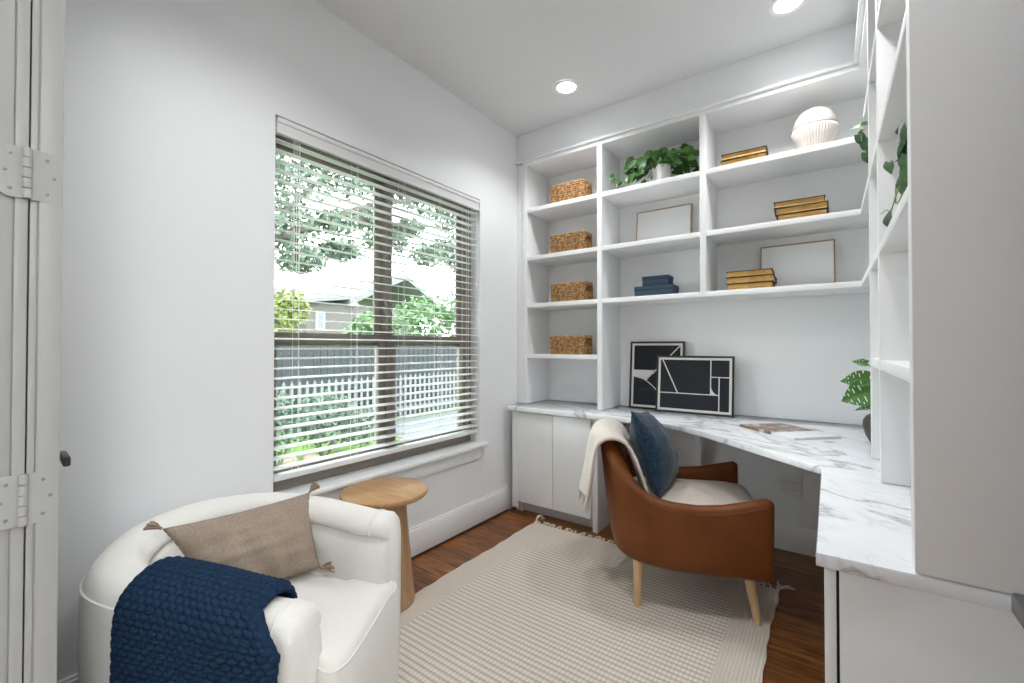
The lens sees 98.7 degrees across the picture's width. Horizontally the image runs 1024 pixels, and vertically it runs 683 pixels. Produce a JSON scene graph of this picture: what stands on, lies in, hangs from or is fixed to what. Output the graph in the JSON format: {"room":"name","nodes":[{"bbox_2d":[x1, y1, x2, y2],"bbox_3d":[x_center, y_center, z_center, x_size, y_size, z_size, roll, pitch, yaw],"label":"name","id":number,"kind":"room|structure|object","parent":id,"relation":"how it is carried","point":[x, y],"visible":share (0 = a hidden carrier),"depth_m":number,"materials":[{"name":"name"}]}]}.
{"room":"home office","nodes":[
{"label":"home office","id":0,"kind":"room"},
{"bbox_2d":[57,0,518,681],"bbox_3d":[-1.379,-0.185,1.467,0.140,2.765,5.560,0,-1,36],"label":"wall","id":1,"kind":"structure","parent":0,"point":[172,107],"depth_m":1.64,"materials":[{"name":"white paint"}]},
{"bbox_2d":[57,485,513,682],"bbox_3d":[-0.708,1.124,2.247,0.016,0.166,2.605,0,-1,36],"label":"baseboard","id":2,"kind":"structure","parent":1,"relation":"attached to","point":[426,535],"depth_m":2.73,"materials":[{"name":"white paint"}]},
{"bbox_2d":[273,134,470,491],"bbox_3d":[-0.698,-0.146,2.473,0.065,1.631,1.351,0,-1,36],"label":"window","id":3,"kind":"structure","parent":1,"relation":"in","point":[308,478],"depth_m":2.44,"materials":[{"name":"brown metal"}]},
{"bbox_2d":[273,117,479,481],"bbox_3d":[-0.632,-0.177,2.424,0.076,1.563,1.337,0,-1,36],"label":"window blind","id":4,"kind":"object","parent":3,"relation":"attached to","point":[285,128],"visible":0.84,"depth_m":2.23,"materials":[{"name":"white plastic"}]},
{"bbox_2d":[276,441,488,499],"bbox_3d":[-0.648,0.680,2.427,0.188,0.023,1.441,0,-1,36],"label":"trim","id":5,"kind":"structure","parent":1,"relation":"attached to","point":[347,479],"depth_m":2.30,"materials":[{"name":"white paint"}]},
{"bbox_2d":[411,509,507,559],"bbox_3d":[-0.744,1.199,2.173,0.010,0.013,2.445,0,-1,36],"label":"trim","id":6,"kind":"structure","parent":1,"relation":"attached to","point":[477,525],"depth_m":2.71,"materials":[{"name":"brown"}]},
{"bbox_2d":[313,0,858,136],"bbox_3d":[0.731,-1.646,-0.040,5.345,0.120,5.560,0,-1,36],"label":"ceiling","id":7,"kind":"structure","parent":0,"point":[505,59],"depth_m":2.28,"materials":[{"name":"white paint"}]},
{"bbox_2d":[554,79,578,94],"bbox_3d":[0.332,-1.549,2.684,0.156,0.006,0.156,0,-1,36],"label":"recessed light","id":8,"kind":"object","parent":7,"relation":"in","point":[563,87],"visible":1,"depth_m":2.68,"materials":[{"name":"white paint"}]},
{"bbox_2d":[768,0,806,16],"bbox_3d":[1.272,-1.557,2.028,0.156,0.006,0.156,0,-1,36],"label":"recessed light","id":9,"kind":"object","parent":7,"relation":"in","point":[777,8],"visible":1,"depth_m":2.05,"materials":[{"name":"white paint"}]},
{"bbox_2d":[412,507,824,682],"bbox_3d":[0.731,1.239,-0.074,5.345,0.120,5.560,0,-1,36],"label":"floor","id":10,"kind":"structure","parent":0,"point":[795,649],"depth_m":2.19,"materials":[{"name":"brown wood"}]},
{"bbox_2d":[512,411,622,532],"bbox_3d":[0.391,0.853,3.138,0.660,0.728,0.443,0,-1,36],"label":"base cabinet","id":11,"kind":"object","parent":10,"relation":"on","point":[549,451],"visible":0.77,"depth_m":2.95,"materials":[{"name":"white paint"}]},
{"bbox_2d":[507,400,1012,612],"bbox_3d":[0.627,0.460,2.080,2.319,0.030,1.915,0,-1,36],"label":"countertop","id":12,"kind":"structure","parent":11,"relation":"on","point":[864,528],"depth_m":1.28,"materials":[{"name":"white stone"}]},
{"bbox_2d":[629,341,684,409],"bbox_3d":[0.966,0.227,2.945,0.360,0.455,0.059,0,-1,36],"label":"framed print","id":13,"kind":"object","parent":12,"relation":"on","point":[643,355],"visible":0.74,"depth_m":2.98,"materials":[{"name":"black paper"}]},
{"bbox_2d":[517,64,870,424],"bbox_3d":[1.077,-0.444,2.748,2.342,1.790,0.328,0,-1,36],"label":"bookcase","id":14,"kind":"object","parent":12,"relation":"on","point":[792,347],"visible":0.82,"depth_m":2.69,"materials":[{"name":"white paint"}]},
{"bbox_2d":[550,335,592,354],"bbox_3d":[0.420,0.024,3.132,0.281,0.136,0.159,0,-1,36],"label":"storage basket","id":15,"kind":"object","parent":14,"relation":"on","point":[566,344],"visible":0.99,"depth_m":3.06,"materials":[{"name":"brown wicker"}]},
{"bbox_2d":[550,281,592,301],"bbox_3d":[0.425,-0.347,3.133,0.281,0.136,0.159,0,-1,36],"label":"storage basket","id":16,"kind":"object","parent":14,"relation":"on","point":[578,290],"visible":0.94,"depth_m":3.06,"materials":[{"name":"brown wicker"}]},
{"bbox_2d":[550,230,592,252],"bbox_3d":[0.422,-0.695,3.139,0.281,0.136,0.159,0,-1,36],"label":"storage basket","id":17,"kind":"object","parent":14,"relation":"on","point":[561,242],"visible":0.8,"depth_m":3.07,"materials":[{"name":"brown wicker"}]},
{"bbox_2d":[550,178,592,203],"bbox_3d":[0.423,-1.050,3.143,0.281,0.136,0.159,0,-1,36],"label":"storage basket","id":18,"kind":"object","parent":14,"relation":"on","point":[577,188],"visible":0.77,"depth_m":3.08,"materials":[{"name":"brown wicker"}]},
{"bbox_2d":[608,143,698,187],"bbox_3d":[0.920,-1.116,2.817,0.557,0.257,0.291,0,-1,36],"label":"pothos","id":19,"kind":"object","parent":14,"relation":"on","point":[660,161],"visible":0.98,"depth_m":2.75,"materials":[{"name":"green plant"}]},
{"bbox_2d":[634,284,678,295],"bbox_3d":[0.925,-0.318,2.817,0.246,0.068,0.135,0,-1,36],"label":"storage box","id":20,"kind":"object","parent":14,"relation":"on","point":[667,288],"visible":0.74,"depth_m":2.76,"materials":[{"name":"blue fabric"}]},
{"bbox_2d":[642,274,672,285],"bbox_3d":[0.933,-0.384,2.815,0.170,0.062,0.110,0,-1,34],"label":"storage box","id":21,"kind":"object","parent":20,"relation":"on","point":[659,279],"visible":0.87,"depth_m":2.77,"materials":[{"name":"blue fabric"}]},
{"bbox_2d":[652,163,670,180],"bbox_3d":[0.946,-1.048,2.783,0.112,0.120,0.112,0,-1,36],"label":"pot","id":22,"kind":"object","parent":14,"relation":"on","point":[662,170],"depth_m":2.74,"materials":[{"name":"white ceramic"}]},
{"bbox_2d":[636,203,692,240],"bbox_3d":[1.011,-0.762,2.938,0.362,0.259,0.053,0,-1,36],"label":"framed canvas","id":23,"kind":"object","parent":14,"relation":"on","point":[675,220],"visible":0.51,"depth_m":2.92,"materials":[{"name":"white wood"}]},
{"bbox_2d":[515,0,865,164],"bbox_3d":[0.396,-1.350,2.074,2.042,0.014,1.600,0,-1,36],"label":"trim","id":24,"kind":"structure","parent":14,"relation":"attached to","point":[861,3],"depth_m":2.37,"materials":[{"name":"white paint"}]},
{"bbox_2d":[720,151,767,165],"bbox_3d":[1.329,-1.008,2.510,0.232,0.036,0.170,0,-1,36],"label":"book","id":25,"kind":"object","parent":14,"relation":"on","point":[761,154],"visible":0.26,"depth_m":2.44,"materials":[{"name":"gold metal"}]},
{"bbox_2d":[721,145,768,160],"bbox_3d":[1.330,-1.043,2.509,0.226,0.034,0.167,0,-1,34],"label":"book","id":26,"kind":"object","parent":25,"relation":"on","point":[762,148],"visible":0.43,"depth_m":2.44,"materials":[{"name":"gold metal"}]},
{"bbox_2d":[727,281,774,289],"bbox_3d":[1.351,-0.305,2.485,0.222,0.034,0.163,0,-1,35],"label":"book","id":27,"kind":"object","parent":14,"relation":"on","point":[767,283],"visible":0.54,"depth_m":2.43,"materials":[{"name":"gold metal"}]},
{"bbox_2d":[726,274,776,284],"bbox_3d":[1.352,-0.341,2.485,0.232,0.036,0.170,-1,-1,36],"label":"book","id":28,"kind":"object","parent":27,"relation":"on","point":[770,277],"visible":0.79,"depth_m":2.42,"materials":[{"name":"gold metal"}]},
{"bbox_2d":[726,268,773,277],"bbox_3d":[1.348,-0.376,2.488,0.226,0.034,0.167,0,-1,34],"label":"book","id":29,"kind":"object","parent":28,"relation":"on","point":[767,271],"visible":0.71,"depth_m":2.42,"materials":[{"name":"gold metal"}]},
{"bbox_2d":[760,239,834,286],"bbox_3d":[1.616,-0.424,2.498,0.356,0.269,0.054,0,-1,36],"label":"framed canvas","id":30,"kind":"object","parent":14,"relation":"on","point":[813,262],"visible":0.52,"depth_m":2.48,"materials":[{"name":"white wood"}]},
{"bbox_2d":[777,208,827,219],"bbox_3d":[1.548,-0.655,2.347,0.222,0.034,0.163,0,-1,35],"label":"book","id":31,"kind":"object","parent":14,"relation":"on","point":[825,210],"visible":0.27,"depth_m":2.28,"materials":[{"name":"gold metal"}]},
{"bbox_2d":[775,201,828,220],"bbox_3d":[1.548,-0.690,2.348,0.232,0.036,0.170,-1,-1,36],"label":"book","id":32,"kind":"object","parent":31,"relation":"on","point":[823,204],"visible":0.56,"depth_m":2.28,"materials":[{"name":"gold metal"}]},
{"bbox_2d":[774,195,825,214],"bbox_3d":[1.537,-0.725,2.356,0.226,0.034,0.167,0,-1,33],"label":"book","id":33,"kind":"object","parent":32,"relation":"on","point":[801,201],"visible":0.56,"depth_m":2.29,"materials":[{"name":"gold metal"}]},
{"bbox_2d":[791,106,838,148],"bbox_3d":[1.605,-1.113,2.333,0.212,0.240,0.212,0,-1,36],"label":"shell ornament","id":34,"kind":"object","parent":14,"relation":"on","point":[816,125],"visible":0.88,"depth_m":2.26,"materials":[{"name":"white ceramic"}]},
{"bbox_2d":[655,355,734,416],"bbox_3d":[1.138,0.271,2.757,0.462,0.362,0.058,0,-1,36],"label":"framed print","id":35,"kind":"object","parent":12,"relation":"on","point":[701,385],"visible":1,"depth_m":2.74,"materials":[{"name":"black paper"}]},
{"bbox_2d":[739,423,840,439],"bbox_3d":[1.354,0.440,2.165,0.254,0.011,0.353,0,-1,-10],"label":"magazine","id":36,"kind":"object","parent":12,"relation":"on","point":[792,432],"visible":1,"depth_m":2.12,"materials":[{"name":"white paper"}]},
{"bbox_2d":[840,359,870,442],"bbox_3d":[1.622,0.259,1.909,0.286,0.367,0.175,0,-1,-11],"label":"potted plant","id":37,"kind":"object","parent":12,"relation":"on","point":[865,387],"visible":0.42,"depth_m":1.90,"materials":[{"name":"green plant"}]},
{"bbox_2d":[859,0,1023,594],"bbox_3d":[1.342,-0.461,1.373,0.324,1.790,1.588,0,-1,36],"label":"bookcase","id":38,"kind":"object","parent":12,"relation":"on","point":[945,276],"visible":0.98,"depth_m":0.79,"materials":[{"name":"white paint"}]},
{"bbox_2d":[850,116,867,162],"bbox_3d":[1.657,-0.966,1.873,0.292,0.446,0.236,0,-1,-16],"label":"pothos","id":39,"kind":"object","parent":38,"relation":"on","point":[861,139],"visible":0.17,"depth_m":1.89,"materials":[{"name":"green plant"}]},
{"bbox_2d":[880,119,907,226],"bbox_3d":[1.124,-0.423,1.119,0.267,0.238,0.423,0,-1,36],"label":"pothos","id":40,"kind":"object","parent":38,"relation":"on","point":[901,184],"visible":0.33,"depth_m":1.07,"materials":[{"name":"green plant"}]},
{"bbox_2d":[397,514,794,682],"bbox_3d":[0.055,1.176,1.562,1.472,0.047,2.527,0,-1,36],"label":"area rug","id":41,"kind":"object","parent":10,"relation":"on","point":[545,604],"visible":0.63,"depth_m":1.87,"materials":[{"name":"beige fabric"}]},
{"bbox_2d":[77,492,400,682],"bbox_3d":[-0.776,0.861,1.347,0.834,0.610,0.647,0,-1,11],"label":"barrel chair","id":42,"kind":"object","parent":41,"relation":"on","point":[342,625],"visible":0.62,"depth_m":1.28,"materials":[{"name":"white fabric"}]},
{"bbox_2d":[109,556,297,682],"bbox_3d":[-0.709,0.849,1.066,0.452,0.584,0.248,0,-1,11],"label":"knit blanket","id":43,"kind":"object","parent":42,"relation":"on","point":[180,619],"visible":0.94,"depth_m":0.99,"materials":[{"name":"blue fabric"}]},
{"bbox_2d":[143,482,334,578],"bbox_3d":[-0.795,0.637,1.373,0.241,0.260,0.516,0,-1,36],"label":"lumbar pillow","id":44,"kind":"object","parent":42,"relation":"on","point":[276,539],"visible":0.85,"depth_m":1.34,"materials":[{"name":"beige fabric"}]},
{"bbox_2d":[339,477,427,611],"bbox_3d":[-0.587,0.938,2.029,0.392,0.510,0.392,0,-1,36],"label":"side table","id":45,"kind":"object","parent":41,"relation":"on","point":[394,494],"visible":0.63,"depth_m":1.99,"materials":[{"name":"brown wood"}]},
{"bbox_2d":[601,440,774,624],"bbox_3d":[0.816,0.821,2.194,0.744,0.750,0.701,0,-1,15],"label":"armchair","id":46,"kind":"object","parent":41,"relation":"on","point":[706,523],"visible":0.85,"depth_m":1.89,"materials":[{"name":"brown leather"}]},
{"bbox_2d":[578,418,648,513],"bbox_3d":[0.512,0.612,2.217,0.349,0.410,0.383,0,-1,13],"label":"throw blanket","id":47,"kind":"object","parent":46,"relation":"on","point":[602,430],"visible":0.94,"depth_m":2.14,"materials":[{"name":"beige fabric"}]},
{"bbox_2d":[630,411,678,497],"bbox_3d":[0.724,0.534,2.244,0.224,0.389,0.416,0,-1,36],"label":"throw pillow","id":48,"kind":"object","parent":46,"relation":"on","point":[658,459],"visible":0.98,"depth_m":2.11,"materials":[{"name":"blue fabric"}]},
{"bbox_2d":[633,477,752,504],"bbox_3d":[0.869,0.795,2.186,0.636,0.132,0.522,0,-1,15],"label":"seat cushion","id":49,"kind":"object","parent":46,"relation":"on","point":[687,490],"depth_m":2.15,"materials":[{"name":"beige fabric"}]},
{"bbox_2d":[824,568,1023,682],"bbox_3d":[1.016,0.828,1.026,0.460,0.728,0.632,0,-1,36],"label":"base cabinet","id":50,"kind":"object","parent":10,"relation":"on","point":[876,631],"visible":0.39,"depth_m":0.83,"materials":[{"name":"white paint"}]},
{"bbox_2d":[548,399,855,524],"bbox_3d":[1.268,-0.168,2.898,2.475,2.765,0.140,0,-1,36],"label":"wall","id":51,"kind":"structure","parent":0,"point":[757,473],"depth_m":2.66,"materials":[{"name":"white paint"}]},
{"bbox_2d":[517,21,856,161],"bbox_3d":[0.619,-1.455,2.118,2.355,0.209,1.910,0,-1,36],"label":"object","id":52,"kind":"structure","parent":51,"relation":"attached to","point":[836,46],"depth_m":2.55,"materials":[{"name":"white paint"}]},
{"bbox_2d":[695,435,702,465],"bbox_3d":[1.145,0.748,2.732,0.028,0.528,0.224,0,-1,36],"label":"bracket","id":53,"kind":"object","parent":51,"relation":"attached to","point":[699,440],"visible":0.31,"depth_m":2.77,"materials":[{"name":"white paint"}]},
{"bbox_2d":[777,474,801,498],"bbox_3d":[1.606,0.838,2.547,0.120,0.124,0.009,0,-1,36],"label":"wall outlet","id":54,"kind":"object","parent":51,"relation":"attached to","point":[787,485],"visible":1,"depth_m":2.54,"materials":[{"name":"white plastic"}]},
{"bbox_2d":[780,479,786,491],"bbox_3d":[1.583,0.839,2.563,0.033,0.077,0.004,0,-1,36],"label":"receptacle","id":55,"kind":"object","parent":54,"relation":"attached to","point":[783,482],"depth_m":2.56,"materials":[{"name":"white plastic"}]},
{"bbox_2d":[792,480,797,493],"bbox_3d":[1.628,0.838,2.530,0.033,0.077,0.004,0,-1,36],"label":"receptacle","id":56,"kind":"object","parent":54,"relation":"attached to","point":[794,482],"depth_m":2.53,"materials":[{"name":"white plastic"}]},
{"bbox_2d":[774,520,816,556],"bbox_3d":[1.464,1.131,2.646,1.640,0.162,0.015,0,-1,36],"label":"baseboard","id":57,"kind":"structure","parent":51,"relation":"attached to","point":[797,538],"depth_m":2.52,"materials":[{"name":"white paint"}]},
{"bbox_2d":[803,469,820,528],"bbox_3d":[1.755,0.763,2.417,0.255,0.566,0.019,0,-1,36],"label":"panel","id":58,"kind":"object","parent":51,"relation":"attached to","point":[812,480],"visible":0.24,"depth_m":2.46,"materials":[{"name":"white paint"}]},
{"bbox_3d":[0.559,-0.206,-0.330,5.105,2.765,0.115,0,-1,36],"label":"wall","id":59,"kind":"structure","parent":0,"visible":0},
{"bbox_2d":[0,0,30,682],"bbox_3d":[-0.309,-0.047,0.289,1.470,2.460,0.146,0,-1,36],"label":"trim","id":60,"kind":"structure","parent":59,"relation":"attached to","point":[15,15],"depth_m":0.76,"materials":[{"name":"grey paint"}]},
{"bbox_2d":[0,0,70,682],"bbox_3d":[-1.084,-0.029,1.017,0.713,2.418,0.107,-1,-1,44],"label":"door","id":61,"kind":"structure","parent":59,"relation":"in","point":[29,500],"depth_m":0.78,"materials":[{"name":"grey paint"}]},
{"bbox_2d":[1011,593,1023,628],"bbox_3d":[0.463,-0.038,0.258,0.100,2.418,0.700,0,-1,36],"label":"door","id":62,"kind":"structure","parent":59,"relation":"in","point":[1017,600],"depth_m":0.51,"materials":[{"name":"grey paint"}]},
{"label":"outside","id":63,"kind":"structure","parent":0,"visible":0},
{"bbox_2d":[276,383,456,465],"bbox_3d":[-9.730,1.897,22.425,37.940,0.200,55.000,0,-1,36],"label":"ground","id":64,"kind":"structure","parent":63,"point":[346,448],"depth_m":6.74,"materials":[{"name":"green plant"}]},
{"bbox_2d":[276,390,297,465],"bbox_3d":[-2.946,1.093,5.475,0.562,1.013,0.564,0,-1,36],"label":"boxwood shrub","id":65,"kind":"object","parent":64,"relation":"on","point":[284,412],"visible":0.21,"depth_m":5.46,"materials":[{"name":"green plant"}]},
{"bbox_2d":[277,457,296,464],"bbox_3d":[-2.934,1.559,5.739,0.195,0.119,0.257,0,-1,36],"label":"rock","id":66,"kind":"object","parent":64,"relation":"on","point":[293,459],"visible":0.38,"depth_m":5.68,"materials":[{"name":"white stone"}]},
{"bbox_2d":[274,288,312,376],"bbox_3d":[-4.683,0.281,8.894,1.060,2.718,1.076,0,-1,36],"label":"shrub","id":67,"kind":"object","parent":64,"relation":"on","point":[283,304],"visible":0.34,"depth_m":8.84,"materials":[{"name":"green plant"}]},
{"bbox_2d":[303,454,319,459],"bbox_3d":[-2.693,1.565,5.898,0.175,0.107,0.229,0,-1,36],"label":"rock","id":68,"kind":"object","parent":64,"relation":"on","point":[309,456],"visible":0.54,"depth_m":5.86,"materials":[{"name":"white stone"}]},
{"bbox_2d":[292,390,373,455],"bbox_3d":[-2.499,1.140,6.278,0.899,0.938,1.291,0,-1,36],"label":"boxwood shrub","id":69,"kind":"object","parent":64,"relation":"on","point":[322,407],"visible":0.6,"depth_m":6.10,"materials":[{"name":"green plant"}]},
{"bbox_2d":[340,314,370,347],"bbox_3d":[-4.242,0.445,12.214,0.868,2.470,1.106,0,-1,36],"label":"shrub","id":70,"kind":"object","parent":64,"relation":"on","point":[369,314],"visible":0.06,"depth_m":12.16,"materials":[{"name":"green plant"}]},
{"bbox_2d":[274,274,447,385],"bbox_3d":[-7.706,-0.648,20.809,5.650,4.850,7.700,0,-1,36],"label":"house","id":71,"kind":"structure","parent":64,"relation":"on","point":[323,316],"depth_m":18.32,"materials":[{"name":"grey brick"}]},
{"bbox_2d":[275,152,454,274],"bbox_3d":[-2.188,-0.821,7.162,1.685,4.909,6.398,0,-1,33],"label":"shade tree","id":72,"kind":"object","parent":64,"relation":"on","point":[284,226],"visible":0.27,"depth_m":6.45,"materials":[{"name":"green plant"}]},
{"bbox_2d":[276,372,456,433],"bbox_3d":[-2.939,1.135,8.401,0.053,0.910,5.600,0,-1,36],"label":"picket fence","id":73,"kind":"object","parent":64,"relation":"on","point":[400,376],"visible":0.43,"depth_m":9.19,"materials":[{"name":"grey paint"}]},
{"bbox_2d":[277,346,456,433],"bbox_3d":[-2.362,0.851,9.742,0.072,1.530,11.045,0,-1,36],"label":"fence","id":74,"kind":"object","parent":64,"relation":"on","point":[296,352],"visible":0.1,"depth_m":8.67,"materials":[{"name":"grey wood"}]},
{"bbox_2d":[349,290,454,336],"bbox_3d":[-1.654,0.107,12.613,2.180,3.160,5.960,0,-1,36],"label":"tree","id":75,"kind":"object","parent":64,"relation":"on","point":[427,315],"visible":0.31,"depth_m":11.64,"materials":[{"name":"green plant"}]},
{"bbox_2d":[363,411,456,438],"bbox_3d":[0.326,1.671,10.168,3.000,0.060,7.100,0,-1,36],"label":"path","id":76,"kind":"structure","parent":64,"relation":"on","point":[420,425],"depth_m":8.60,"materials":[{"name":"grey concrete"}]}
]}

